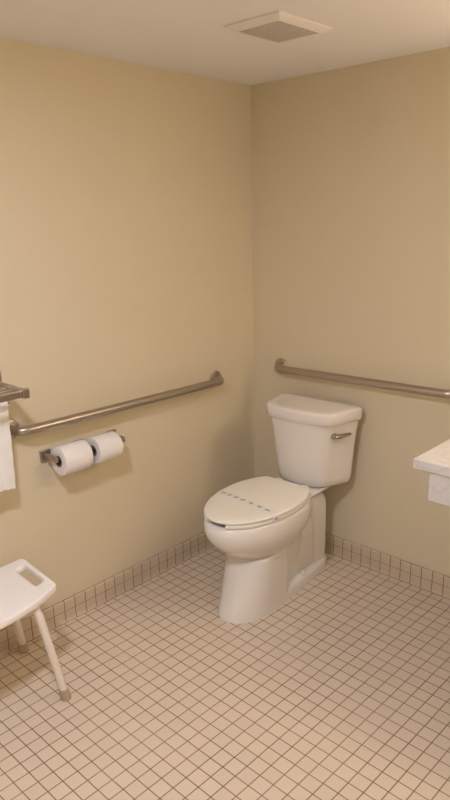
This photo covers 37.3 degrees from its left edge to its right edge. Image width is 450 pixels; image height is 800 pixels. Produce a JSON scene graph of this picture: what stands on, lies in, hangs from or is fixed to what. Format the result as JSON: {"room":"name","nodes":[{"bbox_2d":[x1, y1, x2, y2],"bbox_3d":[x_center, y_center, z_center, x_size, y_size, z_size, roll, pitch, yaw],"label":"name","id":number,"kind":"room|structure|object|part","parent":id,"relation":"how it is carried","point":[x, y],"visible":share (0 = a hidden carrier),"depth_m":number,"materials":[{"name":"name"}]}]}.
{"room":"accessible bathroom","nodes":[
{"label":"accessible bathroom","id":0,"kind":"room"},
{"bbox_2d":[0,38,254,630],"bbox_3d":[-0.973,-0.069,2.264,0.100,2.185,3.350,13,21,42],"label":"wall","id":1,"kind":"structure","parent":0,"point":[126,225],"depth_m":2.72,"materials":[{"name":"paint"}]},
{"bbox_2d":[0,371,29,403],"bbox_3d":[-0.944,0.029,2.087,0.209,0.102,0.644,13,21,42],"label":"towel rack","id":2,"kind":"object","parent":1,"relation":"attached to","point":[8,392],"visible":1,"depth_m":2.22,"materials":[{"name":"silver metal"}]},
{"bbox_3d":[-0.922,0.025,2.065,0.013,0.013,0.586,13,21,42],"label":"shelf rod","id":3,"kind":"part","parent":2,"relation":"part of","materials":[{"name":"silver metal"}]},
{"bbox_2d":[0,401,15,491],"bbox_3d":[-0.895,0.187,2.217,0.062,0.339,0.386,13,21,42],"label":"hand towel","id":4,"kind":"object","parent":2,"relation":"hanging from","point":[7,474],"visible":0.94,"depth_m":2.32,"materials":[{"name":"fabric"}]},
{"bbox_3d":[-0.897,0.031,2.042,0.013,0.013,0.586,13,21,42],"label":"shelf rod","id":5,"kind":"part","parent":2,"relation":"part of","materials":[{"name":"silver metal"}]},
{"bbox_3d":[-0.874,0.040,2.021,0.008,0.024,0.576,13,21,42],"label":"rail","id":6,"kind":"part","parent":2,"relation":"part of","materials":[{"name":"silver metal"}]},
{"bbox_3d":[-0.740,-0.038,2.297,0.186,0.028,0.014,13,21,42],"label":"arm","id":7,"kind":"part","parent":2,"relation":"part of","materials":[{"name":"silver metal"}]},
{"bbox_2d":[39,429,124,462],"bbox_3d":[-0.554,0.188,2.647,0.086,0.048,0.362,13,21,42],"label":"paper holder","id":8,"kind":"object","parent":1,"relation":"attached to","point":[45,455],"visible":0.48,"depth_m":2.55,"materials":[{"name":"silver metal"}]},
{"bbox_3d":[-0.691,0.214,2.562,0.008,0.048,0.044,13,21,42],"label":"wall plate","id":9,"kind":"part","parent":8,"relation":"part of","materials":[{"name":"silver metal"}]},
{"bbox_3d":[-0.659,0.221,2.533,0.078,0.021,0.016,13,21,42],"label":"arm","id":10,"kind":"part","parent":8,"relation":"part of","materials":[{"name":"silver metal"}]},
{"bbox_2d":[51,440,92,475],"bbox_3d":[-0.590,0.222,2.570,0.113,0.113,0.122,13,21,42],"label":"toilet paper roll","id":11,"kind":"object","parent":8,"relation":"on","point":[75,456],"visible":0.91,"depth_m":2.53,"materials":[{"name":"white paper"}]},
{"bbox_2d":[86,431,122,463],"bbox_3d":[-0.485,0.190,2.678,0.107,0.107,0.112,13,21,42],"label":"toilet paper roll","id":12,"kind":"object","parent":8,"relation":"on","point":[109,445],"visible":0.83,"depth_m":2.64,"materials":[{"name":"white paper"}]},
{"bbox_2d":[0,532,213,656],"bbox_3d":[-0.909,0.948,2.501,0.016,0.096,3.150,13,21,42],"label":"baseboard","id":13,"kind":"structure","parent":1,"relation":"attached to","point":[58,614],"depth_m":2.90,"materials":[{"name":"tile"}]},
{"bbox_2d":[10,370,223,439],"bbox_3d":[-0.388,0.009,2.789,0.079,0.089,1.159,13,21,42],"label":"grab bar","id":14,"kind":"object","parent":1,"relation":"attached to","point":[216,379],"visible":0.89,"depth_m":2.67,"materials":[{"name":"metal"}]},
{"bbox_2d":[0,547,449,799],"bbox_3d":[0.161,1.287,1.552,3.150,0.100,3.350,13,21,42],"label":"floor","id":15,"kind":"structure","parent":0,"point":[345,695],"depth_m":2.31,"materials":[{"name":"tile"}]},
{"bbox_2d":[0,559,70,700],"bbox_3d":[-0.819,0.854,2.238,0.399,0.413,0.548,13,21,42],"label":"stool","id":16,"kind":"object","parent":15,"relation":"on","point":[19,597],"visible":1,"depth_m":2.25,"materials":[{"name":"white plastic"}]},
{"bbox_3d":[-0.760,0.810,2.434,0.068,0.383,0.232,-8,17,-23],"label":"leg","id":17,"kind":"part","parent":16,"relation":"part of","materials":[{"name":"white plastic"}]},
{"bbox_3d":[-0.816,0.676,2.173,0.327,0.036,0.534,13,21,42],"label":"seat","id":18,"kind":"part","parent":16,"relation":"part of","materials":[{"name":"white plastic"}]},
{"bbox_3d":[-0.639,0.848,2.277,0.184,0.384,0.065,4,16,17],"label":"leg","id":19,"kind":"part","parent":16,"relation":"part of","materials":[{"name":"white plastic"}]},
{"bbox_2d":[204,393,361,623],"bbox_3d":[0.206,0.457,2.895,0.435,0.790,0.776,11,20,39],"label":"toilet","id":20,"kind":"object","parent":15,"relation":"on","point":[267,562],"depth_m":2.85,"materials":[{"name":"ceramic"}]},
{"bbox_3d":[0.084,0.431,2.749,0.040,0.031,0.351,-15,20,-41],"label":"paper strip","id":21,"kind":"part","parent":20,"relation":"part of","materials":[{"name":"white paper"}]},
{"bbox_3d":[0.122,0.434,2.787,0.353,0.018,0.484,11,20,39],"label":"seat","id":22,"kind":"part","parent":20,"relation":"part of","materials":[{"name":"plastic"}]},
{"bbox_3d":[0.118,0.417,2.778,0.356,0.018,0.498,11,20,39],"label":"lid","id":23,"kind":"part","parent":20,"relation":"part of","materials":[{"name":"plastic"}]},
{"bbox_3d":[0.371,0.045,2.995,0.435,0.056,0.240,11,20,39],"label":"tank lid","id":24,"kind":"part","parent":20,"relation":"part of","materials":[{"name":"white ceramic"}]},
{"bbox_3d":[0.376,0.218,3.043,0.414,0.310,0.222,11,20,39],"label":"tank","id":25,"kind":"part","parent":20,"relation":"part of","materials":[{"name":"white ceramic"}]},
{"bbox_3d":[0.506,0.155,2.881,0.099,0.027,0.041,-5,16,-12],"label":"flush lever","id":26,"kind":"part","parent":20,"relation":"part of","materials":[{"name":"silver metal"}]},
{"bbox_2d":[0,0,449,84],"bbox_3d":[0.115,-0.917,0.950,3.150,0.100,3.350,13,21,42],"label":"ceiling","id":27,"kind":"structure","parent":0,"point":[185,36],"depth_m":2.16,"materials":[{"name":"paint"}]},
{"bbox_2d":[224,11,331,43],"bbox_3d":[0.171,-1.177,2.120,0.224,0.016,0.276,13,21,42],"label":"ceiling vent","id":28,"kind":"object","parent":27,"relation":"in","point":[278,27],"visible":1,"depth_m":2.08,"materials":[{"name":"plastic"}]},
{"bbox_2d":[251,47,449,576],"bbox_3d":[1.287,-0.141,2.354,3.050,2.185,0.100,13,21,42],"label":"wall","id":29,"kind":"structure","parent":0,"point":[351,164],"depth_m":2.88,"materials":[{"name":"paint"}]},
{"bbox_2d":[274,358,449,398],"bbox_3d":[0.585,-0.090,2.928,0.998,0.094,0.079,13,21,42],"label":"grab bar","id":30,"kind":"object","parent":29,"relation":"attached to","point":[281,366],"visible":1,"depth_m":2.87,"materials":[{"name":"metal"}]},
{"bbox_2d":[325,533,449,599],"bbox_3d":[1.232,0.870,2.621,2.950,0.096,0.016,13,21,42],"label":"baseboard","id":31,"kind":"structure","parent":29,"relation":"attached to","point":[431,581],"depth_m":3.06,"materials":[{"name":"tile"}]},
{"bbox_2d":[413,439,449,505],"bbox_3d":[1.461,0.348,1.846,1.758,0.138,0.571,13,21,42],"label":"countertop","id":32,"kind":"structure","parent":29,"relation":"attached to","point":[436,461],"depth_m":2.19,"materials":[{"name":"white stone"}]}
]}

